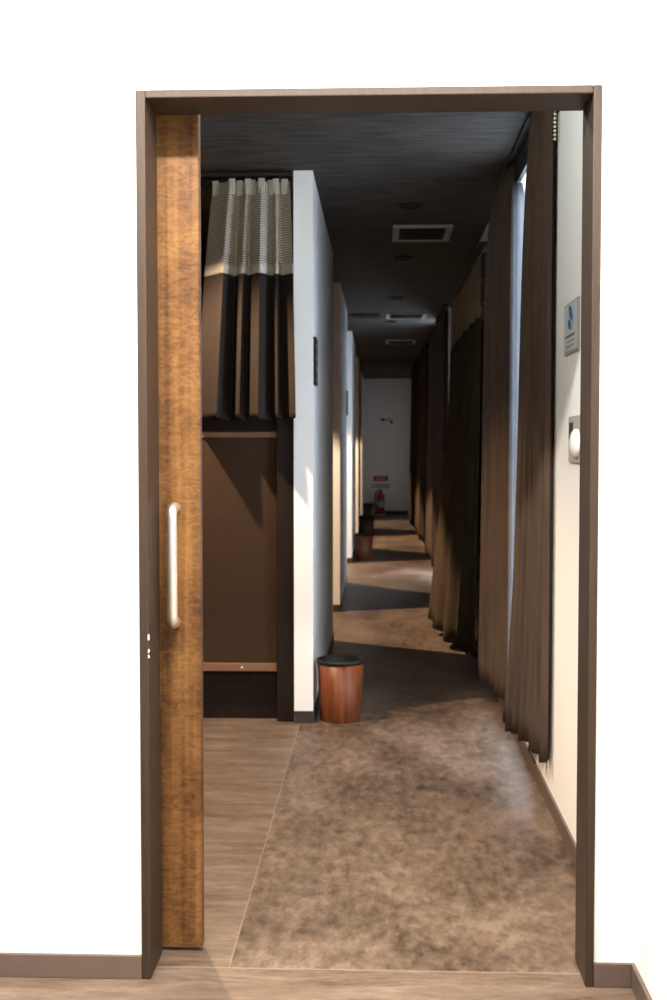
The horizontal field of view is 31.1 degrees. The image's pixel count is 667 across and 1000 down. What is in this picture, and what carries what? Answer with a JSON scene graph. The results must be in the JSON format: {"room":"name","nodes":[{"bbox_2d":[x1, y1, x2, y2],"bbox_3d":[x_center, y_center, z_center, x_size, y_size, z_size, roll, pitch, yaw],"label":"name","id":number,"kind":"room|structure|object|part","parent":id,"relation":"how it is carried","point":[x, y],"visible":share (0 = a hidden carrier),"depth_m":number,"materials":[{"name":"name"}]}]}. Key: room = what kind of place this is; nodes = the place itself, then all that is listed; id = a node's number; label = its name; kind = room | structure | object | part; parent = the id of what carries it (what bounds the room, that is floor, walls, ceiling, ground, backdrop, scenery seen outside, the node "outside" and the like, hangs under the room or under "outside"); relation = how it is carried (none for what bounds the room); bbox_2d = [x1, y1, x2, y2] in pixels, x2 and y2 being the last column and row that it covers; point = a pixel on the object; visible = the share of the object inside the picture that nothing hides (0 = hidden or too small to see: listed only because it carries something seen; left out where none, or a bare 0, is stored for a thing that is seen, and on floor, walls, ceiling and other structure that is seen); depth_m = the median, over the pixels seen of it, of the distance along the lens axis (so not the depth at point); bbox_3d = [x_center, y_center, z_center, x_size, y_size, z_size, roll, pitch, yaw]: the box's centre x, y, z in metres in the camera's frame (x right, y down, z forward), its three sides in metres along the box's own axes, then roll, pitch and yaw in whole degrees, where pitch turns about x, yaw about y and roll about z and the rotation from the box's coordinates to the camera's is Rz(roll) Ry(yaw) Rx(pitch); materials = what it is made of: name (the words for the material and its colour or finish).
{"room":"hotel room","nodes":[
{"label":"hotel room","id":0,"kind":"room"},
{"bbox_2d":[0,515,636,999],"bbox_3d":[-0.650,0.814,9.278,3.387,0.060,23.600,0,3,2],"label":"floor","id":1,"kind":"structure","parent":0,"point":[412,848],"depth_m":3.61,"materials":[{"name":"carpet"}]},
{"bbox_2d":[201,176,293,721],"bbox_3d":[-0.693,-0.268,6.288,1.129,2.370,2.195,0,3,2],"label":"bunk bed","id":2,"kind":"object","parent":1,"relation":"on","point":[248,465],"visible":0.3,"depth_m":5.22,"materials":[{"name":"brown wood"}]},
{"bbox_3d":[-0.650,-0.317,7.369,1.070,2.370,0.030,0,3,2],"label":"panel","id":3,"kind":"part","parent":2,"relation":"part of","materials":[{"name":"brown fabric"}]},
{"bbox_3d":[-0.734,-0.284,5.215,0.974,0.024,0.018,0,3,2],"label":"blind rail","id":4,"kind":"part","parent":2,"relation":"part of","materials":[{"name":"beige wood"}]},
{"bbox_2d":[202,437,276,662],"bbox_3d":[-0.734,0.220,5.239,0.974,0.986,0.005,0,3,2],"label":"blind","id":5,"kind":"object","parent":2,"relation":"hanging from","point":[239,474],"depth_m":5.22,"materials":[{"name":"brown fabric"}]},
{"bbox_3d":[-0.734,0.729,5.260,0.974,0.035,0.022,0,3,2],"label":"blind rail","id":6,"kind":"part","parent":2,"relation":"part of","materials":[{"name":"beige wood"}]},
{"bbox_3d":[-0.207,-0.220,5.212,0.076,2.370,0.080,0,3,2],"label":"post","id":7,"kind":"part","parent":2,"relation":"part of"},
{"bbox_2d":[317,655,363,723],"bbox_3d":[0.030,0.830,5.270,0.209,0.268,0.209,0,3,2],"label":"waste bin","id":8,"kind":"object","parent":1,"relation":"on","point":[340,677],"visible":1,"depth_m":5.19,"materials":[{"name":"red wood"}]},
{"bbox_2d":[354,533,373,559],"bbox_3d":[0.321,0.495,12.712,0.209,0.268,0.209,-1,3,-17],"label":"waste bin","id":9,"kind":"object","parent":1,"relation":"on","point":[363,541],"visible":1,"depth_m":12.63,"materials":[{"name":"red wood"}]},
{"bbox_2d":[359,515,373,533],"bbox_3d":[0.445,0.344,16.076,0.209,0.268,0.209,-2,3,-35],"label":"waste bin","id":10,"kind":"object","parent":1,"relation":"on","point":[366,522],"visible":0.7,"depth_m":15.99,"materials":[{"name":"brown wood"}]},
{"bbox_2d":[363,503,375,519],"bbox_3d":[0.584,0.186,19.570,0.209,0.268,0.209,2,3,36],"label":"waste bin","id":11,"kind":"object","parent":1,"relation":"on","point":[368,508],"visible":0.64,"depth_m":19.49,"materials":[{"name":"brown wood"}]},
{"bbox_2d":[375,489,386,515],"bbox_3d":[0.818,0.039,20.777,0.211,0.454,0.210,0,3,2],"label":"fire extinguisher","id":12,"kind":"object","parent":1,"relation":"on","point":[380,507],"visible":0.98,"depth_m":20.73,"materials":[{"name":"red metal"}]},
{"bbox_2d":[293,170,346,710],"bbox_3d":[-0.026,-0.337,7.825,0.082,2.370,5.350,0,3,2],"label":"wall","id":13,"kind":"structure","parent":0,"point":[313,254],"depth_m":5.40,"materials":[{"name":"white paint"}]},
{"bbox_2d":[294,632,333,722],"bbox_3d":[-0.084,0.891,6.308,0.089,0.052,2.222,0,3,2],"label":"baseboard","id":14,"kind":"structure","parent":13,"relation":"attached to","point":[299,716],"depth_m":5.20,"materials":[{"name":"plastic"}]},
{"bbox_2d":[313,337,317,385],"bbox_3d":[-0.078,-0.604,5.245,0.013,0.205,0.150,0,3,2],"label":"wall sign","id":15,"kind":"object","parent":13,"relation":"attached to","point":[315,340],"visible":1,"depth_m":5.17,"materials":[{"name":"black plastic"}]},
{"bbox_2d":[333,577,347,611],"bbox_3d":[0.044,0.742,9.623,0.089,0.052,1.862,0,3,2],"label":"baseboard","id":16,"kind":"structure","parent":13,"relation":"attached to","point":[336,608],"depth_m":8.86,"materials":[{"name":"plastic"}]},
{"bbox_2d":[346,391,347,414],"bbox_3d":[0.117,-0.830,10.271,0.013,0.205,0.150,0,3,2],"label":"wall sign","id":17,"kind":"object","parent":13,"relation":"attached to","point":[346,391],"visible":1,"depth_m":10.20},
{"bbox_2d":[0,0,645,962],"bbox_3d":[-0.911,-0.198,2.734,3.167,2.550,0.125,0,3,2],"label":"wall","id":18,"kind":"structure","parent":0,"point":[71,71],"depth_m":2.64,"materials":[{"name":"white paint"}]},
{"bbox_2d":[0,952,141,978],"bbox_3d":[-1.464,1.051,2.744,2.066,0.054,0.009,0,3,2],"label":"baseboard","id":19,"kind":"structure","parent":18,"relation":"attached to","point":[39,965],"depth_m":2.71,"materials":[{"name":"brown plastic"}]},
{"bbox_2d":[157,115,203,945],"bbox_3d":[-0.812,0.053,2.811,1.000,2.018,0.095,0,3,2],"label":"door","id":20,"kind":"structure","parent":18,"relation":"in","point":[178,136],"depth_m":2.80,"materials":[{"name":"brown wood"}]},
{"bbox_3d":[-0.371,0.153,2.782,0.025,0.293,0.062,0,3,2],"label":"handle","id":21,"kind":"part","parent":20,"relation":"part of","materials":[{"name":"metal"}]},
{"bbox_2d":[135,85,601,986],"bbox_3d":[0.075,0.091,2.707,1.010,1.975,0.140,0,3,2],"label":"door frame","id":22,"kind":"structure","parent":18,"relation":"attached to","point":[150,104],"depth_m":2.66,"materials":[{"name":"brown laminate"}]},
{"bbox_2d":[347,331,355,557],"bbox_3d":[0.183,-0.580,13.230,0.082,2.370,1.920,0,3,2],"label":"wall","id":23,"kind":"structure","parent":0,"point":[351,348],"depth_m":12.31,"materials":[{"name":"white paint"}]},
{"bbox_2d":[347,547,354,562],"bbox_3d":[0.186,0.578,13.281,0.089,0.052,1.932,0,3,2],"label":"baseboard","id":24,"kind":"structure","parent":23,"relation":"attached to","point":[349,560],"depth_m":12.32,"materials":[{"name":"plastic"}]},
{"bbox_2d":[356,357,360,532],"bbox_3d":[0.320,-0.739,16.759,0.082,2.370,1.850,0,3,2],"label":"wall","id":25,"kind":"structure","parent":0,"point":[358,367],"depth_m":15.88,"materials":[{"name":"white paint"}]},
{"bbox_2d":[360,373,363,514],"bbox_3d":[0.447,-0.886,20.028,0.082,2.370,1.700,0,3,2],"label":"wall","id":26,"kind":"structure","parent":0,"point":[362,378],"depth_m":19.20,"materials":[{"name":"white paint"}]},
{"bbox_2d":[200,111,528,378],"bbox_3d":[-0.546,-1.744,11.846,3.387,0.080,18.235,0,3,2],"label":"ceiling","id":27,"kind":"structure","parent":0,"point":[363,165],"depth_m":5.52,"materials":[{"name":"paper"}]},
{"bbox_2d":[201,169,292,176],"bbox_3d":[-0.697,-1.386,5.099,1.048,0.029,0.022,0,3,2],"label":"rail","id":28,"kind":"object","parent":27,"relation":"attached to","point":[281,172],"visible":0.41,"depth_m":5.08,"materials":[{"name":"black metal"}]},
{"bbox_2d":[201,178,295,420],"bbox_3d":[-0.377,-0.847,5.063,0.439,1.020,0.174,0,3,2],"label":"curtain","id":29,"kind":"object","parent":28,"relation":"hanging from","point":[248,350],"visible":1,"depth_m":5.07,"materials":[{"name":"beige fabric"}]},
{"bbox_2d":[350,314,379,317],"bbox_3d":[0.283,-1.648,10.749,0.260,0.014,0.270,0,3,2],"label":"ceiling slot","id":30,"kind":"object","parent":27,"relation":"attached to","point":[351,315],"visible":1,"depth_m":10.67,"materials":[{"name":"black plastic"}]},
{"bbox_2d":[389,297,404,299],"bbox_3d":[0.503,-1.592,9.466,0.124,0.010,0.124,0,3,2],"label":"recessed light","id":31,"kind":"object","parent":27,"relation":"in","point":[394,298],"visible":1,"depth_m":9.47,"materials":[{"name":"black plastic"}]},
{"bbox_2d":[385,340,415,343],"bbox_3d":[0.750,-1.768,13.425,0.335,0.014,0.420,0,3,2],"label":"ceiling vent","id":32,"kind":"object","parent":27,"relation":"in","point":[387,341],"visible":1,"depth_m":13.39,"materials":[{"name":"grey metal"}]},
{"bbox_2d":[389,341,411,342],"bbox_3d":[0.750,-1.768,13.425,0.263,0.006,0.316,0,3,2],"label":"grille","id":33,"kind":"object","parent":32,"relation":"attached to","point":[389,341],"depth_m":13.42,"materials":[{"name":"black plastic"}]},
{"bbox_2d":[392,256,411,259],"bbox_3d":[0.427,-1.501,7.449,0.124,0.010,0.124,0,3,2],"label":"recessed light","id":34,"kind":"object","parent":27,"relation":"in","point":[394,257],"visible":1,"depth_m":7.43,"materials":[{"name":"black plastic"}]},
{"bbox_2d":[386,312,426,318],"bbox_3d":[0.648,-1.647,10.720,0.360,0.014,0.440,0,3,2],"label":"ceiling vent","id":35,"kind":"object","parent":27,"relation":"in","point":[389,315],"visible":1,"depth_m":10.69,"materials":[{"name":"grey metal"}]},
{"bbox_2d":[390,314,422,317],"bbox_3d":[0.648,-1.647,10.720,0.288,0.006,0.334,0,3,2],"label":"grille","id":36,"kind":"object","parent":35,"relation":"attached to","point":[391,315],"depth_m":10.71,"materials":[{"name":"black plastic"}]},
{"bbox_2d":[397,202,422,208],"bbox_3d":[0.372,-1.429,5.832,0.124,0.010,0.124,0,3,2],"label":"recessed light","id":37,"kind":"object","parent":27,"relation":"in","point":[410,205],"visible":1,"depth_m":5.83,"materials":[{"name":"black plastic"}]},
{"bbox_2d":[392,224,452,241],"bbox_3d":[0.483,-1.460,6.577,0.320,0.014,0.460,0,3,2],"label":"ceiling vent","id":38,"kind":"object","parent":27,"relation":"in","point":[401,233],"visible":1,"depth_m":6.56,"materials":[{"name":"grey metal"}]},
{"bbox_2d":[399,228,445,239],"bbox_3d":[0.483,-1.460,6.577,0.248,0.006,0.352,0,3,2],"label":"grille","id":39,"kind":"object","parent":38,"relation":"attached to","point":[404,233],"depth_m":6.59,"materials":[{"name":"black plastic"}]},
{"bbox_2d":[431,304,446,332],"bbox_3d":[0.980,-1.677,11.407,0.032,0.016,3.000,0,3,2],"label":"rail","id":40,"kind":"object","parent":27,"relation":"attached to","point":[444,305],"visible":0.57,"depth_m":10.19,"materials":[{"name":"black metal"}]},
{"bbox_2d":[425,326,435,556],"bbox_3d":[0.985,-0.578,12.217,0.074,2.272,1.282,0,3,2],"label":"curtain","id":41,"kind":"object","parent":40,"relation":"hanging from","point":[432,337],"visible":0.79,"depth_m":12.14,"materials":[{"name":"brown fabric"}]},
{"bbox_2d":[431,307,445,566],"bbox_3d":[0.920,-0.510,10.610,0.071,2.262,1.202,0,3,2],"label":"curtain","id":42,"kind":"object","parent":40,"relation":"hanging from","point":[440,345],"visible":0.81,"depth_m":10.47,"materials":[{"name":"brown fabric"}]},
{"bbox_2d":[500,111,531,176],"bbox_3d":[0.718,-1.371,4.624,0.032,0.016,1.690,0,3,2],"label":"rail","id":43,"kind":"object","parent":27,"relation":"attached to","point":[523,134],"visible":0.36,"depth_m":4.59,"materials":[{"name":"black metal"}]},
{"bbox_2d":[478,163,524,698],"bbox_3d":[0.712,-0.291,5.121,0.115,2.216,0.725,0,3,-1],"label":"curtain","id":44,"kind":"object","parent":43,"relation":"hanging from","point":[503,272],"visible":0.9,"depth_m":4.98,"materials":[{"name":"brown fabric"}]},
{"bbox_2d":[503,111,556,762],"bbox_3d":[0.671,-0.251,4.168,0.102,2.202,0.671,0,3,1],"label":"curtain","id":45,"kind":"object","parent":43,"relation":"hanging from","point":[526,714],"visible":0.95,"depth_m":4.06,"materials":[{"name":"brown fabric"}]},
{"bbox_3d":[0.700,-1.233,3.792,0.010,0.193,0.010,-1,3,-20],"label":"bead cord","id":46,"kind":"part","parent":45,"relation":"part of","materials":[{"name":"metal"}]},
{"bbox_3d":[1.160,-1.885,16.049,0.032,0.016,5.100,0,3,2],"label":"rail","id":47,"kind":"object","parent":27,"relation":"attached to","visible":0},
{"bbox_2d":[408,357,420,529],"bbox_3d":[1.149,-0.787,17.100,0.106,2.292,2.901,0,3,1],"label":"curtain","id":48,"kind":"object","parent":47,"relation":"hanging from","point":[416,371],"visible":0.91,"depth_m":16.69,"materials":[{"name":"brown fabric"}]},
{"bbox_2d":[417,344,427,543],"bbox_3d":[1.061,-0.671,14.403,0.085,2.282,1.502,0,3,2],"label":"curtain","id":49,"kind":"object","parent":47,"relation":"hanging from","point":[424,354],"visible":0.92,"depth_m":14.09,"materials":[{"name":"brown fabric"}]},
{"bbox_2d":[363,378,410,510],"bbox_3d":[-0.205,-0.928,20.953,3.167,2.370,0.100,0,3,2],"label":"wall","id":50,"kind":"structure","parent":0,"point":[386,449],"depth_m":20.85,"materials":[{"name":"white paint"}]},
{"bbox_2d":[372,483,389,488],"bbox_3d":[0.823,-0.244,20.891,0.320,0.090,0.005,0,3,2],"label":"notice","id":51,"kind":"object","parent":50,"relation":"attached to","point":[374,485],"visible":1,"depth_m":20.89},
{"bbox_2d":[374,476,387,480],"bbox_3d":[0.823,-0.374,20.883,0.250,0.090,0.009,0,3,2],"label":"fire sign","id":52,"kind":"object","parent":50,"relation":"attached to","point":[376,478],"visible":1,"depth_m":20.88,"materials":[{"name":"red plastic"}]},
{"bbox_2d":[363,511,407,514],"bbox_3d":[0.944,0.223,20.906,0.847,0.075,0.008,0,3,2],"label":"baseboard","id":53,"kind":"structure","parent":50,"relation":"attached to","point":[386,512],"depth_m":20.89,"materials":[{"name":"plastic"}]},
{"bbox_2d":[378,416,396,425],"bbox_3d":[0.938,-1.368,20.835,0.320,0.180,0.008,0,3,2],"label":"wall sign","id":54,"kind":"object","parent":50,"relation":"attached to","point":[382,420],"visible":1,"depth_m":20.83,"materials":[{"name":"white paper"}]},
{"bbox_2d":[428,0,666,999],"bbox_3d":[0.977,-0.487,9.156,0.110,2.550,23.600,0,3,2],"label":"wall","id":55,"kind":"structure","parent":0,"point":[559,773],"depth_m":2.58,"materials":[{"name":"white paint"}]},
{"bbox_2d":[449,242,486,306],"bbox_3d":[0.845,-1.416,7.717,0.047,0.028,2.800,0,3,2],"label":"rail","id":56,"kind":"object","parent":55,"relation":"attached to","point":[481,245],"visible":0.71,"depth_m":7.13,"materials":[{"name":"black metal"}]},
{"bbox_2d":[428,251,482,654],"bbox_3d":[0.739,-0.291,7.767,0.239,2.197,2.711,0,3,2],"label":"curtain","id":57,"kind":"object","parent":56,"relation":"hanging from","point":[452,603],"visible":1,"depth_m":6.99,"materials":[{"name":"brown fabric"}]},
{"bbox_2d":[481,252,485,304],"bbox_3d":[0.785,-1.137,6.169,0.045,0.256,0.140,0,3,2],"label":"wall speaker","id":58,"kind":"object","parent":55,"relation":"attached to","point":[483,257],"visible":0.47,"depth_m":6.11,"materials":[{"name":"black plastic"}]},
{"bbox_2d":[475,640,575,866],"bbox_3d":[1.020,0.641,11.843,0.008,0.055,18.135,0,3,2],"label":"baseboard","id":59,"kind":"structure","parent":55,"relation":"attached to","point":[562,827],"depth_m":3.99,"materials":[{"name":"brown plastic"}]},
{"bbox_2d":[515,111,558,182],"bbox_3d":[0.739,-1.325,4.610,0.018,0.108,1.660,0,3,2],"label":"pelmet","id":60,"kind":"object","parent":55,"relation":"attached to","point":[521,162],"visible":0.04,"depth_m":4.68,"materials":[{"name":"black plastic"}]},
{"bbox_2d":[564,296,579,355],"bbox_3d":[0.701,-0.509,3.536,0.009,0.150,0.250,0,3,2],"label":"notice","id":61,"kind":"object","parent":55,"relation":"attached to","point":[571,310],"visible":1,"depth_m":3.50,"materials":[{"name":"white paper"}]},
{"bbox_2d":[568,415,579,462],"bbox_3d":[0.687,-0.170,3.343,0.034,0.130,0.193,0,3,2],"label":"switch plate","id":62,"kind":"object","parent":55,"relation":"attached to","point":[574,421],"visible":0.86,"depth_m":3.33,"materials":[{"name":"plastic"}]},
{"bbox_3d":[0.690,-0.162,3.417,0.034,0.082,0.109,0,3,2],"label":"knob","id":63,"kind":"part","parent":62,"relation":"part of","materials":[{"name":"white plastic"}]},
{"bbox_2d":[594,962,651,999],"bbox_3d":[0.522,1.172,0.052,0.091,0.054,5.240,0,3,2],"label":"baseboard","id":64,"kind":"structure","parent":55,"relation":"attached to","point":[606,974],"depth_m":2.66,"materials":[{"name":"brown plastic"}]}
]}

